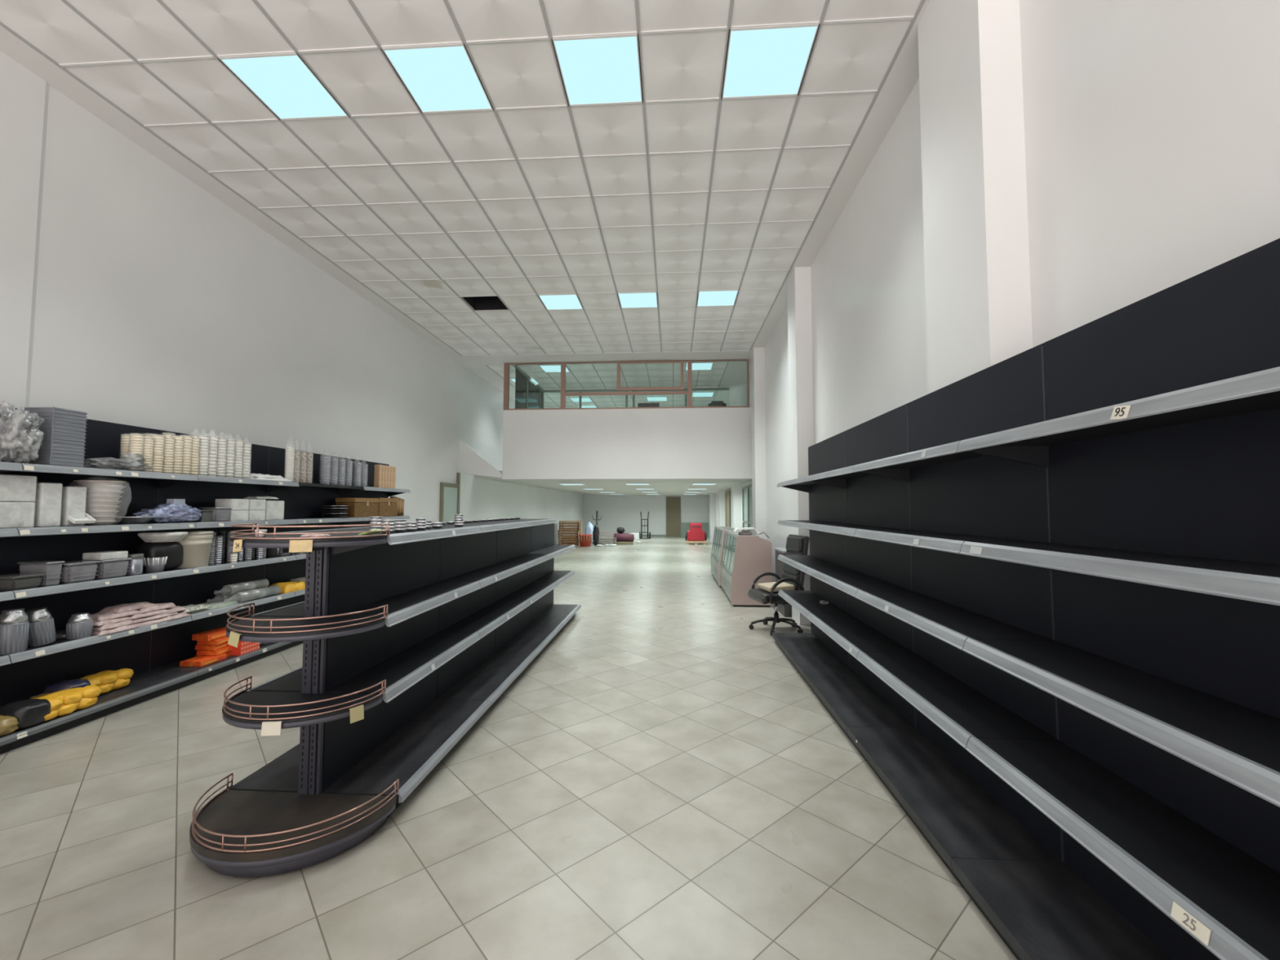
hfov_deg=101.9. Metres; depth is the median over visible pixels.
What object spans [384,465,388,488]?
bundle
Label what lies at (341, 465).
cup stack
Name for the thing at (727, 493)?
door
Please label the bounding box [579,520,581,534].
wooden post
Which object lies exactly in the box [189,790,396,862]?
shelf
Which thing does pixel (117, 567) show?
food container
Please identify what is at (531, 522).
shelf
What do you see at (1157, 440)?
shelving unit
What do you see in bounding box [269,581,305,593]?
pack
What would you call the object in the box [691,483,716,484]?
recessed light
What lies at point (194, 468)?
cup stack
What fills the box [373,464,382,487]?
bundle
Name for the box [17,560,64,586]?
food container
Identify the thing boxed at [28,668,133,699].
pack
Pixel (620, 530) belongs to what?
helmet
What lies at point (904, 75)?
trim
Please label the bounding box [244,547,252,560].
cup stack
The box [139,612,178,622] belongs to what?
pack
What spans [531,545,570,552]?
shelf
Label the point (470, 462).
wall
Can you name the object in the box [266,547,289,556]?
food container
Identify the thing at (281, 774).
shelf
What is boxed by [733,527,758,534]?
scale
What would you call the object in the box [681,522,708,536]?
trim
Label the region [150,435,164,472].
cup stack
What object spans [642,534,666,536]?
baseboard
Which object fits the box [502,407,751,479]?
wall
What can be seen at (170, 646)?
shelving unit
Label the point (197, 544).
stack
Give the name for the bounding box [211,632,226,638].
print
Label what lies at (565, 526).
wooden crate
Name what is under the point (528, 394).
window
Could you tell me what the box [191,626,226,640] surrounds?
box
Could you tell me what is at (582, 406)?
diffuser
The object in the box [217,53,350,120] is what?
recessed light
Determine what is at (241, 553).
cup stack
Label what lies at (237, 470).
cup stack
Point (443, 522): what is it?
shelf
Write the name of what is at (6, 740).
shelving unit
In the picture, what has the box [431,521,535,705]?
bay
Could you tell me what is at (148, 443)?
cup stack
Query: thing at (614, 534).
cardboard box
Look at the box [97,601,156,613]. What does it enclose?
pack
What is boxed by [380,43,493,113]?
recessed light
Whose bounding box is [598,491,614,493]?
recessed light
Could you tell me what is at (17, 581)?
food container
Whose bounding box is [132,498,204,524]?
bag
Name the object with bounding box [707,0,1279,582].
wall
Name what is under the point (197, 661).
box
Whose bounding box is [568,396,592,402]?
recessed light
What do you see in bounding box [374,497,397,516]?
box
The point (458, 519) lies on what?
stack
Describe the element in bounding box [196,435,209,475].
cup stack
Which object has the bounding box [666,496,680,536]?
door
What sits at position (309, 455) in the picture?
cup stack
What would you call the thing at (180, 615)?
pack
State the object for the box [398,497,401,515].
box
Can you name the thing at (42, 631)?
canister
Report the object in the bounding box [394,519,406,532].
stack
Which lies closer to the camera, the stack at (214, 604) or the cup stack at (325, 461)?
the stack at (214, 604)
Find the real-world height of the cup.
0.032 m
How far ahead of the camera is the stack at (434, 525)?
3.40 m
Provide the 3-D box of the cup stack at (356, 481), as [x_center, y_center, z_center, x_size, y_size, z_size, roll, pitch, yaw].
[-3.792,-0.103,6.947,0.121,0.386,0.119,0,-3,4]
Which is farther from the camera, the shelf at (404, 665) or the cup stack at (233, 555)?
the cup stack at (233, 555)
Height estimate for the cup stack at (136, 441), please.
0.308 m
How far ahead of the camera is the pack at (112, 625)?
3.88 m
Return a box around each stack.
[21,406,87,467]
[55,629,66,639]
[73,480,126,525]
[120,435,129,458]
[128,434,144,471]
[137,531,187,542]
[142,434,154,437]
[142,437,154,471]
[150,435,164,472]
[161,433,175,437]
[162,436,174,473]
[170,435,184,474]
[174,530,213,568]
[179,435,192,474]
[186,600,242,614]
[188,434,197,437]
[190,437,200,475]
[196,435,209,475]
[207,435,218,476]
[208,532,216,564]
[214,535,223,564]
[216,437,226,476]
[217,530,226,563]
[224,439,235,477]
[226,530,235,563]
[230,551,238,563]
[233,440,244,478]
[239,547,244,561]
[241,443,251,478]
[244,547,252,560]
[251,547,255,559]
[255,547,263,559]
[262,547,266,558]
[284,445,295,481]
[293,449,300,482]
[298,450,306,483]
[305,452,313,483]
[320,455,331,484]
[322,505,348,518]
[328,457,338,484]
[337,459,346,485]
[344,461,352,485]
[351,462,361,486]
[360,464,368,486]
[368,516,382,530]
[380,520,395,533]
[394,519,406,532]
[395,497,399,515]
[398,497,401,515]
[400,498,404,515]
[405,521,417,531]
[415,518,426,529]
[425,520,431,528]
[431,522,442,528]
[445,521,454,524]
[453,514,463,526]
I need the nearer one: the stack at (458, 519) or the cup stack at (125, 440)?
the stack at (458, 519)
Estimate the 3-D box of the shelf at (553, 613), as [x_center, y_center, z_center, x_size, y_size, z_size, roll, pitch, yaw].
[-1.099,1.754,6.749,0.428,0.045,1.217,0,-3,4]
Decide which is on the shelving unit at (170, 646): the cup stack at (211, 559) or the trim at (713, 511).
the cup stack at (211, 559)
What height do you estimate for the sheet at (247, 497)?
0.025 m
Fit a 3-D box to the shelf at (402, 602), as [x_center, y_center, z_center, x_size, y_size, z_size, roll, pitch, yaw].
[-1.351,0.758,3.145,0.284,0.110,1.216,0,-3,4]
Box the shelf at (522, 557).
[497,552,551,563]
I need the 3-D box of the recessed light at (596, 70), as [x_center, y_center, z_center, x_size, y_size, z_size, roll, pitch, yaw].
[-0.288,-2.993,3.808,0.600,0.020,0.600,0,-3,4]
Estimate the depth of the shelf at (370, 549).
2.95 m
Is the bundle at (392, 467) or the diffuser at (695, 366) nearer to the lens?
the bundle at (392, 467)
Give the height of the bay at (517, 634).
1.365 m
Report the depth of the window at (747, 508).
12.63 m
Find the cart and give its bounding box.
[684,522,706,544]
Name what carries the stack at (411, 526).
on the bay at (406, 735)
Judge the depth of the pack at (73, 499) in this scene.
3.61 m
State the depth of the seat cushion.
6.27 m
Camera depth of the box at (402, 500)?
8.07 m
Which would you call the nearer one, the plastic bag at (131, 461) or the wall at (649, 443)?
the plastic bag at (131, 461)
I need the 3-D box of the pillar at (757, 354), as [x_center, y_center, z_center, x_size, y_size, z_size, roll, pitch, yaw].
[2.381,-0.290,10.411,0.210,4.678,0.420,0,-3,4]
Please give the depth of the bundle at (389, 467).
7.65 m
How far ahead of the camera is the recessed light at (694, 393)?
14.47 m
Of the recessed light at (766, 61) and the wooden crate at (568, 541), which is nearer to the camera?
the recessed light at (766, 61)
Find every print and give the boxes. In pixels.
[204,658,217,664]
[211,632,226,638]
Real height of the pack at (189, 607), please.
0.039 m
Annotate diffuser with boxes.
[511,378,537,383]
[570,397,591,401]
[577,405,595,408]
[647,396,666,400]
[686,363,712,369]
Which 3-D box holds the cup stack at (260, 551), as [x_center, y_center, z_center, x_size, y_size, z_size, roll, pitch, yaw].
[-3.893,0.705,5.315,0.071,0.206,0.071,0,-3,4]
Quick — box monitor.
[637,402,659,407]
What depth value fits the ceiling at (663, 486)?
14.03 m
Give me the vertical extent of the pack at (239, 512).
0.215 m
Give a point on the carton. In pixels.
(636, 535)
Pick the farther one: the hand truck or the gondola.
the hand truck
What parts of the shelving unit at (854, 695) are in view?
kick plate, price rail, price rail, price rail, price rail, shelf, shelf, shelf, shelf, shelf, panel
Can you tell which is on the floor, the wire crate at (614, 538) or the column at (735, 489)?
the wire crate at (614, 538)
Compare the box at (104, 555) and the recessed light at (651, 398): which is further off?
the recessed light at (651, 398)
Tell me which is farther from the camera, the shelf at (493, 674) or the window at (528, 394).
the window at (528, 394)
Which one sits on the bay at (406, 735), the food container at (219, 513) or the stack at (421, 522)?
the stack at (421, 522)
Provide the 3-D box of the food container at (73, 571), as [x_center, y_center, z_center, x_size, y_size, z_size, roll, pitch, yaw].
[-4.007,0.651,3.669,0.180,0.140,0.201,0,-3,4]
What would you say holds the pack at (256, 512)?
on the shelving unit at (170, 646)
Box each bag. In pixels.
[0,400,44,463]
[83,452,152,471]
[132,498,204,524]
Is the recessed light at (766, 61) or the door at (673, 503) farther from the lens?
the door at (673, 503)
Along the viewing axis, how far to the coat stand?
21.67 m
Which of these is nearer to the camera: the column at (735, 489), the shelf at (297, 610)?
the shelf at (297, 610)
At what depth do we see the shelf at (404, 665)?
2.96 m
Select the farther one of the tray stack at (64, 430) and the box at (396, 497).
the box at (396, 497)
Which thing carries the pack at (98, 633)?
on the shelving unit at (29, 672)
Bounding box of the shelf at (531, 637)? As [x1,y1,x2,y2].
[494,623,559,652]
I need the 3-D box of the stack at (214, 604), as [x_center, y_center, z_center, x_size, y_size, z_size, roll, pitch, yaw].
[-3.974,1.158,4.724,0.230,0.028,0.600,0,-3,4]
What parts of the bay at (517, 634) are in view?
panel, price rail, price rail, price rail, price rail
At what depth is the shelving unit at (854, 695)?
3.85 m
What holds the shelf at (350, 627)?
attached to the gondola
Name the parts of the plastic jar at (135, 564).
lid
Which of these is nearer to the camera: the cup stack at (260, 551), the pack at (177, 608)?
the pack at (177, 608)
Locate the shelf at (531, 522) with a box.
[497,519,543,532]
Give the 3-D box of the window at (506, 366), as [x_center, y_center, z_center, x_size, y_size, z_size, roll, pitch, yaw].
[-0.333,-2.060,11.284,5.350,1.040,0.085,0,-3,4]
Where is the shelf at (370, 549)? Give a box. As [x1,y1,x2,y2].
[330,526,466,555]
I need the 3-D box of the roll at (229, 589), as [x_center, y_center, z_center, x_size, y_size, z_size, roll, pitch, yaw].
[-3.920,1.060,5.112,0.100,0.100,0.590,0,-3,4]
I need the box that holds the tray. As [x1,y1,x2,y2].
[67,512,96,524]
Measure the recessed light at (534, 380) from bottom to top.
0.020 m
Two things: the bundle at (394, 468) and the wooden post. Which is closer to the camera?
the bundle at (394, 468)
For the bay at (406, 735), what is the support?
on the floor
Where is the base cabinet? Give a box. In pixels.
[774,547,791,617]
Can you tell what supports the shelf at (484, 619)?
attached to the bay at (478, 673)
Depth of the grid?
4.66 m
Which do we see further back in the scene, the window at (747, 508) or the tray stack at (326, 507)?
the window at (747, 508)
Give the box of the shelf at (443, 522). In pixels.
[443,521,487,525]
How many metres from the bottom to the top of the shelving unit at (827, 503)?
2.185 m
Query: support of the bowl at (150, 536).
on the pack at (174, 551)
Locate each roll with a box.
[214,592,232,601]
[222,578,269,595]
[231,585,280,603]
[615,533,634,541]
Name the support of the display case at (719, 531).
on the floor
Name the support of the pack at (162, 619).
on the shelving unit at (29, 672)
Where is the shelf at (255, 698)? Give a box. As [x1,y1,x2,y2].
[222,690,382,724]
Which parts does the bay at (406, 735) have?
price rail, price rail, price rail, panel, kick plate, price rail, price rail, price rail, price rail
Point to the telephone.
(760, 534)
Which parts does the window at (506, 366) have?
sliding sash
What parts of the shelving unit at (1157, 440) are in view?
kick plate, shelf, price rail, price rail, price rail, price rail, shelf, shelf, shelf, shelf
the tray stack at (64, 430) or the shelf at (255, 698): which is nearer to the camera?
the shelf at (255, 698)
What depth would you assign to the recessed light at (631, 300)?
7.98 m
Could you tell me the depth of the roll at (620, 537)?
20.86 m
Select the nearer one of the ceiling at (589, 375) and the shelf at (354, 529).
the shelf at (354, 529)
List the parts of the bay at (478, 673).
panel, price rail, price rail, price rail, price rail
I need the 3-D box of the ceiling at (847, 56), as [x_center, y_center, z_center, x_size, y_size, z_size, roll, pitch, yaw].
[-1.168,-2.975,4.163,6.000,0.001,13.200,0,-3,4]
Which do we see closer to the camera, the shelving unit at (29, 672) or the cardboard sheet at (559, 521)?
the shelving unit at (29, 672)
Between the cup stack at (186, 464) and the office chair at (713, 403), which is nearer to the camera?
the cup stack at (186, 464)
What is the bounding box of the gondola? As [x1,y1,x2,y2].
[189,523,399,877]
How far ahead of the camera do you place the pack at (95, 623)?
3.85 m
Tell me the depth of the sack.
21.18 m
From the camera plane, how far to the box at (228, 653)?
4.84 m
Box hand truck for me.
[638,511,650,538]
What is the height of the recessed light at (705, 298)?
0.020 m
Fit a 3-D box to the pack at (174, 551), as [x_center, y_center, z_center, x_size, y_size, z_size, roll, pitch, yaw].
[-4.023,0.636,4.353,0.203,0.241,0.304,0,-3,4]
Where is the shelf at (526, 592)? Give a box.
[496,582,552,601]
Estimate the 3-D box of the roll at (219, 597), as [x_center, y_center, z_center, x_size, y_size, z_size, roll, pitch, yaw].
[-3.984,1.142,5.132,0.104,0.104,0.630,0,-3,4]
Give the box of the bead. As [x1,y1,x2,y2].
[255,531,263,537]
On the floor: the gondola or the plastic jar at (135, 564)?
the gondola
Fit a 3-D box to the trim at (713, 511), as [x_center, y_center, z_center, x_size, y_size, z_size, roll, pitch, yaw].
[3.138,1.628,22.393,0.210,2.108,0.400,0,-3,4]
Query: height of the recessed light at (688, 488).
0.020 m
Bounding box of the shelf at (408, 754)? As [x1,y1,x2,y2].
[320,699,484,804]
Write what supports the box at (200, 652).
on the box at (228, 653)
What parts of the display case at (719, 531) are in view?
glass pane, glass pane, glass frame, glass pane, glass pane, panel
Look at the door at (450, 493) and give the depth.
10.86 m
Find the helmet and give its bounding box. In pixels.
[616,527,624,533]
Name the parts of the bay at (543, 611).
panel, price rail, price rail, price rail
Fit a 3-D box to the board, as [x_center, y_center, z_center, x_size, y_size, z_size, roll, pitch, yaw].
[-0.656,2.547,20.978,0.750,0.118,0.400,0,-3,4]
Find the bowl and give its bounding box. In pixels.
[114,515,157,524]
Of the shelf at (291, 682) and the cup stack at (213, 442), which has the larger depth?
the cup stack at (213, 442)
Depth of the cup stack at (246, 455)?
5.12 m
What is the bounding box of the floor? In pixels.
[0,536,1017,959]
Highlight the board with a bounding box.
[613,541,633,544]
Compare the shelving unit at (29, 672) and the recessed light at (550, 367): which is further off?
the recessed light at (550, 367)
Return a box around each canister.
[0,608,29,655]
[26,607,56,647]
[65,612,93,639]
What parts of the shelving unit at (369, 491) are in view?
shelf, price rail, price rail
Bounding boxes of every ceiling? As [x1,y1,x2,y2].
[0,0,920,355]
[474,471,751,495]
[488,361,727,408]
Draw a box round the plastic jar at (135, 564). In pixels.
[125,553,143,575]
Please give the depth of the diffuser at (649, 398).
15.13 m
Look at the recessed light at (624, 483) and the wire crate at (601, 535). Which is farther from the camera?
the wire crate at (601, 535)
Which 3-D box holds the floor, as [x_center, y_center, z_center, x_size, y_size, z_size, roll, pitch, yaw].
[-0.683,2.201,11.867,6.920,0.150,30.600,0,-3,4]
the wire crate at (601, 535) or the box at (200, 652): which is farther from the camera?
the wire crate at (601, 535)
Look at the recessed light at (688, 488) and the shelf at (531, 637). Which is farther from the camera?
the recessed light at (688, 488)
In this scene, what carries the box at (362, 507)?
on the shelving unit at (369, 491)
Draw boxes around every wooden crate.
[557,529,579,537]
[558,537,579,545]
[559,521,582,529]
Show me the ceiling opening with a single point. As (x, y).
(477, 303)
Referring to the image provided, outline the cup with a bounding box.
[254,529,266,536]
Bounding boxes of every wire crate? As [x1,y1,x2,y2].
[598,537,616,545]
[599,530,613,537]
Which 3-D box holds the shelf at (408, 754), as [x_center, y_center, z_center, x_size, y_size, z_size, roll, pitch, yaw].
[-1.329,1.561,3.102,0.428,0.045,1.217,0,-3,4]
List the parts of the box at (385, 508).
lid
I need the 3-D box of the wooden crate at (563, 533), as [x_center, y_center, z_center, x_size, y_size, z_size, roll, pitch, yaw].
[-2.822,2.138,20.734,0.800,0.299,0.600,0,-3,4]
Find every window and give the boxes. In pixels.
[503,359,749,409]
[515,364,728,408]
[742,484,752,533]
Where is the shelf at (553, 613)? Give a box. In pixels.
[529,604,577,623]
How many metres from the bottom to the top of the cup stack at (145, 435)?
0.338 m
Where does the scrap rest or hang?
on the bay at (406, 735)
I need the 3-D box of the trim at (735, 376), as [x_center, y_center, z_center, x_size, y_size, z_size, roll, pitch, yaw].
[-0.386,-2.318,16.752,6.520,0.030,10.900,0,-3,4]
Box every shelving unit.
[0,408,198,750]
[0,462,23,754]
[149,430,299,683]
[262,446,364,644]
[337,457,410,528]
[772,431,848,678]
[799,403,915,742]
[846,343,1063,883]
[951,238,1279,959]
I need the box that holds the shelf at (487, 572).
[440,563,522,582]
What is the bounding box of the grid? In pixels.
[0,0,925,355]
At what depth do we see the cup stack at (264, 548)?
5.38 m
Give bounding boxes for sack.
[585,521,593,542]
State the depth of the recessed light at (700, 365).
11.63 m
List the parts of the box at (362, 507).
lid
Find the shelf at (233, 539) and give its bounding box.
[229,535,386,542]
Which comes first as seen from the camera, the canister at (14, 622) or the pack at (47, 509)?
the canister at (14, 622)
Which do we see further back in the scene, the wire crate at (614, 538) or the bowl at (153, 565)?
the wire crate at (614, 538)
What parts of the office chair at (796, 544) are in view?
leg, armrest, seat, leg, leg, armrest, leg, backrest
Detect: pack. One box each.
[0,474,36,528]
[0,685,102,736]
[14,483,62,527]
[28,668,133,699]
[59,486,86,526]
[89,609,140,621]
[92,623,140,635]
[93,616,133,626]
[93,617,146,631]
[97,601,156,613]
[126,608,168,619]
[133,616,168,626]
[135,542,183,570]
[136,602,175,613]
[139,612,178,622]
[158,605,186,615]
[167,612,191,620]
[176,604,212,612]
[215,498,248,521]
[248,499,265,520]
[249,473,292,481]
[264,500,284,519]
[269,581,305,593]
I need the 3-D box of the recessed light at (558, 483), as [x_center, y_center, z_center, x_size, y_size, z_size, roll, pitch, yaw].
[-1.760,0.107,13.450,0.600,0.020,0.600,0,-3,4]
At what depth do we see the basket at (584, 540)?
19.78 m
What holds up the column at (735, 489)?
attached to the wall at (1152, 127)
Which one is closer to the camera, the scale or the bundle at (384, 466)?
the bundle at (384, 466)
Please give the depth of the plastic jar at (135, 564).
4.03 m
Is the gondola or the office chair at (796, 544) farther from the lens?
the office chair at (796, 544)
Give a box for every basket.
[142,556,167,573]
[577,533,592,546]
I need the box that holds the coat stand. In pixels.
[591,511,601,543]
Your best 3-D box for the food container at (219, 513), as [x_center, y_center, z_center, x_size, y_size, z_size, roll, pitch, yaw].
[-3.926,0.320,4.805,0.159,0.135,0.180,0,-3,4]
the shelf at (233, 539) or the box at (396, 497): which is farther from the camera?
the box at (396, 497)
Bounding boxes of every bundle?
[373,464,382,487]
[381,465,385,488]
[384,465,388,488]
[386,466,391,488]
[390,466,393,488]
[392,466,396,488]
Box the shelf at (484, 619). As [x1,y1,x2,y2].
[439,601,522,632]
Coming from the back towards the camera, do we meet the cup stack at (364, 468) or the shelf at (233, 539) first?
the cup stack at (364, 468)
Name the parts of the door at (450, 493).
glass pane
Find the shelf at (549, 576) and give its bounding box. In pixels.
[531,570,572,582]
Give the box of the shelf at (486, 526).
[442,521,517,538]
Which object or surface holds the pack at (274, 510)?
on the shelving unit at (170, 646)
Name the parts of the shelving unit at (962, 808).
kick plate, price rail, price rail, price rail, price rail, shelf, shelf, shelf, shelf, shelf, panel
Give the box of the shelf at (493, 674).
[436,652,531,700]
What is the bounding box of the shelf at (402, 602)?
[328,581,472,639]
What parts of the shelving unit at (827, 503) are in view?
kick plate, price rail, price rail, price rail, price rail, shelf, shelf, shelf, shelf, shelf, panel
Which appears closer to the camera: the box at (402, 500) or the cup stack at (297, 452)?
the cup stack at (297, 452)
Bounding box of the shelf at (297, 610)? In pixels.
[253,603,304,617]
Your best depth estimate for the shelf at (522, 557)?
5.50 m
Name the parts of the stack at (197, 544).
lid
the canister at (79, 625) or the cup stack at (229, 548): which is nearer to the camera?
the canister at (79, 625)
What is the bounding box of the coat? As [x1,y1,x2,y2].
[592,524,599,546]
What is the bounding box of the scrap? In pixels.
[358,528,383,534]
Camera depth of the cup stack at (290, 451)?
5.70 m
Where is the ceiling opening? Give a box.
[462,296,507,310]
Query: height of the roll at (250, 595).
0.104 m
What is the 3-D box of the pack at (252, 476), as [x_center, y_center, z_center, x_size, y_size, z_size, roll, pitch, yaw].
[-3.928,-0.028,5.434,0.244,0.075,0.523,0,-3,4]
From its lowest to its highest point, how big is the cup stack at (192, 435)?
0.439 m
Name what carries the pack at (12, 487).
on the shelving unit at (29, 672)
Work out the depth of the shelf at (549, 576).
6.70 m
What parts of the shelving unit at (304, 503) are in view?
price rail, price rail, panel, shelf, shelf, price rail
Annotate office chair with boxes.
[707,400,726,406]
[747,533,809,635]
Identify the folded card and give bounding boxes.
[300,533,330,537]
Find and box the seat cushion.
[757,582,795,591]
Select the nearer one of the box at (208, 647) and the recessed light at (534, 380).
the box at (208, 647)
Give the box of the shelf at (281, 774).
[228,743,299,792]
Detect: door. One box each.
[439,472,460,522]
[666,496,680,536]
[724,489,731,527]
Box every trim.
[0,0,930,364]
[462,359,751,406]
[485,361,728,408]
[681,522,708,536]
[710,493,715,542]
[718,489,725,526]
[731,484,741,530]
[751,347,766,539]
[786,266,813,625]
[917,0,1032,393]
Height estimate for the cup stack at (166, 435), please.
0.368 m
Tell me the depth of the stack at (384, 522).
2.72 m
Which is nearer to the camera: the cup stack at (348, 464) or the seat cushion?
the seat cushion
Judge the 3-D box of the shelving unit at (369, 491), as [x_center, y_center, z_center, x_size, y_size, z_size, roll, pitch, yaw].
[-3.808,0.807,7.515,0.494,2.170,1.230,0,-3,4]
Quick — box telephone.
[755,532,769,538]
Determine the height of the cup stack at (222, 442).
0.429 m
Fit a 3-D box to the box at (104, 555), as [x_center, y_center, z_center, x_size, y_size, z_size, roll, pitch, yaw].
[-3.998,0.564,3.884,0.150,0.052,0.190,0,-3,4]
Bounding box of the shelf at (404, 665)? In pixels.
[326,631,473,700]
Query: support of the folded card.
on the gondola
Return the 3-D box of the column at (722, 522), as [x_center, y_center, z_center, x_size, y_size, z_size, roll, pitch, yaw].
[2.875,1.408,18.207,0.210,2.108,0.400,0,-3,4]
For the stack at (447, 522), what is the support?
on the bay at (478, 673)
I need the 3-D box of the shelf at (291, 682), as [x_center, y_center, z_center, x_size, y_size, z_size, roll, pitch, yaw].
[-1.737,1.120,3.151,0.284,0.110,1.216,0,-3,4]
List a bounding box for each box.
[82,551,128,559]
[179,653,226,666]
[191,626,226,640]
[195,641,231,650]
[195,651,231,657]
[196,635,228,644]
[196,645,231,655]
[230,640,259,655]
[290,577,305,583]
[335,497,379,517]
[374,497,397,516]
[613,533,628,543]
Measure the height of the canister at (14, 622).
0.274 m
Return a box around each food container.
[0,573,45,591]
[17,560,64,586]
[59,560,101,583]
[81,557,132,579]
[189,510,213,522]
[199,506,232,521]
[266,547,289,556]
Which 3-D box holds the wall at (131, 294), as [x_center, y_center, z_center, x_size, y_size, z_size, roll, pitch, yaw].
[-4.028,-0.613,12.226,0.210,5.500,30.200,0,-3,4]
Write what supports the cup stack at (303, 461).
on the shelving unit at (304, 503)
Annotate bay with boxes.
[228,525,490,818]
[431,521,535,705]
[467,518,563,656]
[529,518,581,626]
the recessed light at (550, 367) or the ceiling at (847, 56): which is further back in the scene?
the recessed light at (550, 367)
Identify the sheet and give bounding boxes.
[243,496,278,498]
[559,520,582,522]
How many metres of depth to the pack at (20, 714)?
3.35 m
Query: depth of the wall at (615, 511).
27.01 m
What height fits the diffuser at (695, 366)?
0.009 m
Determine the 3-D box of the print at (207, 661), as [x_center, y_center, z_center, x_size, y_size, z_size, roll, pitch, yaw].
[-3.833,1.621,4.632,0.001,0.013,0.130,0,-3,4]
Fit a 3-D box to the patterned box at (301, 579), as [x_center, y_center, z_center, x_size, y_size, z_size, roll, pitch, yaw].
[-3.882,1.191,6.036,0.210,0.100,0.230,0,-3,4]
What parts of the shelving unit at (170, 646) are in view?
shelf, shelf, shelf, shelf, price rail, price rail, price rail, kick plate, price rail, price rail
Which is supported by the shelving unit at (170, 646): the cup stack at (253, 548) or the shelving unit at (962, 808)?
the cup stack at (253, 548)
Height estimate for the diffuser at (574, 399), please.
0.009 m
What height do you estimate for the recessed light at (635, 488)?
0.020 m
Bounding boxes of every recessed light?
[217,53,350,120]
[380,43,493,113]
[510,377,540,384]
[537,293,583,310]
[538,364,570,372]
[551,33,644,106]
[558,483,585,484]
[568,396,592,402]
[577,404,597,408]
[582,488,603,489]
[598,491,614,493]
[617,292,657,308]
[624,483,649,484]
[635,488,654,489]
[646,395,667,401]
[685,361,713,370]
[688,488,706,489]
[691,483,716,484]
[692,391,714,396]
[696,289,739,306]
[720,23,820,99]
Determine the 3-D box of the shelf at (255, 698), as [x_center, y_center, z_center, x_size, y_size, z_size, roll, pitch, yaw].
[-1.594,1.027,2.346,0.700,0.012,0.335,0,-3,4]
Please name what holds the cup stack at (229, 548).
on the shelving unit at (170, 646)
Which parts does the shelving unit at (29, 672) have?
shelf, shelf, shelf, shelf, price rail, kick plate, price rail, shelf, price rail, price rail, price rail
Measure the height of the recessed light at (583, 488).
0.020 m
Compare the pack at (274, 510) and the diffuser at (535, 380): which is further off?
the diffuser at (535, 380)
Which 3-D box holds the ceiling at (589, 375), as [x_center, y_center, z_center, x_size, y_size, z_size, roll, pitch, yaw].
[-0.447,-2.320,16.575,5.400,0.001,10.200,0,-3,4]
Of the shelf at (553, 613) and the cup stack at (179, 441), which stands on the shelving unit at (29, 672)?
the cup stack at (179, 441)
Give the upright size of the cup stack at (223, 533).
0.306 m
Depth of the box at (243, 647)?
4.93 m
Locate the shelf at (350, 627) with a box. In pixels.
[225,616,385,636]
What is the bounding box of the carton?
[631,533,639,539]
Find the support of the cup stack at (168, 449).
on the shelving unit at (29, 672)
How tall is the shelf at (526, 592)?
0.110 m
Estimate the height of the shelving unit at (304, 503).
2.170 m
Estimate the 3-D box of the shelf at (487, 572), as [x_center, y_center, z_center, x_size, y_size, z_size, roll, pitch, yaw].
[-1.274,0.822,4.361,0.284,0.110,1.216,0,-3,4]
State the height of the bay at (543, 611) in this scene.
1.335 m
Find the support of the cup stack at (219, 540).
on the shelving unit at (170, 646)
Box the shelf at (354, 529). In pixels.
[266,527,370,553]
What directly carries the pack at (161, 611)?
on the pack at (153, 616)
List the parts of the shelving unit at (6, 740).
shelf, price rail, kick plate, price rail, shelf, price rail, price rail, price rail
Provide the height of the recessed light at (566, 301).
0.020 m
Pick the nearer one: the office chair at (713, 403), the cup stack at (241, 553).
the cup stack at (241, 553)
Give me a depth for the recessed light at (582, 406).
16.25 m
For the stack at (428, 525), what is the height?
0.052 m
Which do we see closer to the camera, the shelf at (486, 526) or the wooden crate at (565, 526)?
the shelf at (486, 526)
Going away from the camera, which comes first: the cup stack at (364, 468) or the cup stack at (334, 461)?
the cup stack at (334, 461)
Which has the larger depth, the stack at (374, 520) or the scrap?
the stack at (374, 520)
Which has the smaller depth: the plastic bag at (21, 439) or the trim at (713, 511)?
the plastic bag at (21, 439)
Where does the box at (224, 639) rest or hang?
on the box at (208, 647)
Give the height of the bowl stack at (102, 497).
0.365 m
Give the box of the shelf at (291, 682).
[250,668,302,692]
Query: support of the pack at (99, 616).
on the pack at (95, 623)
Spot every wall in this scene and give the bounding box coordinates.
[0,50,582,545]
[458,440,502,478]
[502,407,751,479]
[582,493,708,536]
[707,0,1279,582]
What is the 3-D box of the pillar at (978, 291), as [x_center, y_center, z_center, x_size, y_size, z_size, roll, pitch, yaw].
[1.913,-0.682,2.971,0.210,4.678,0.650,0,-3,4]

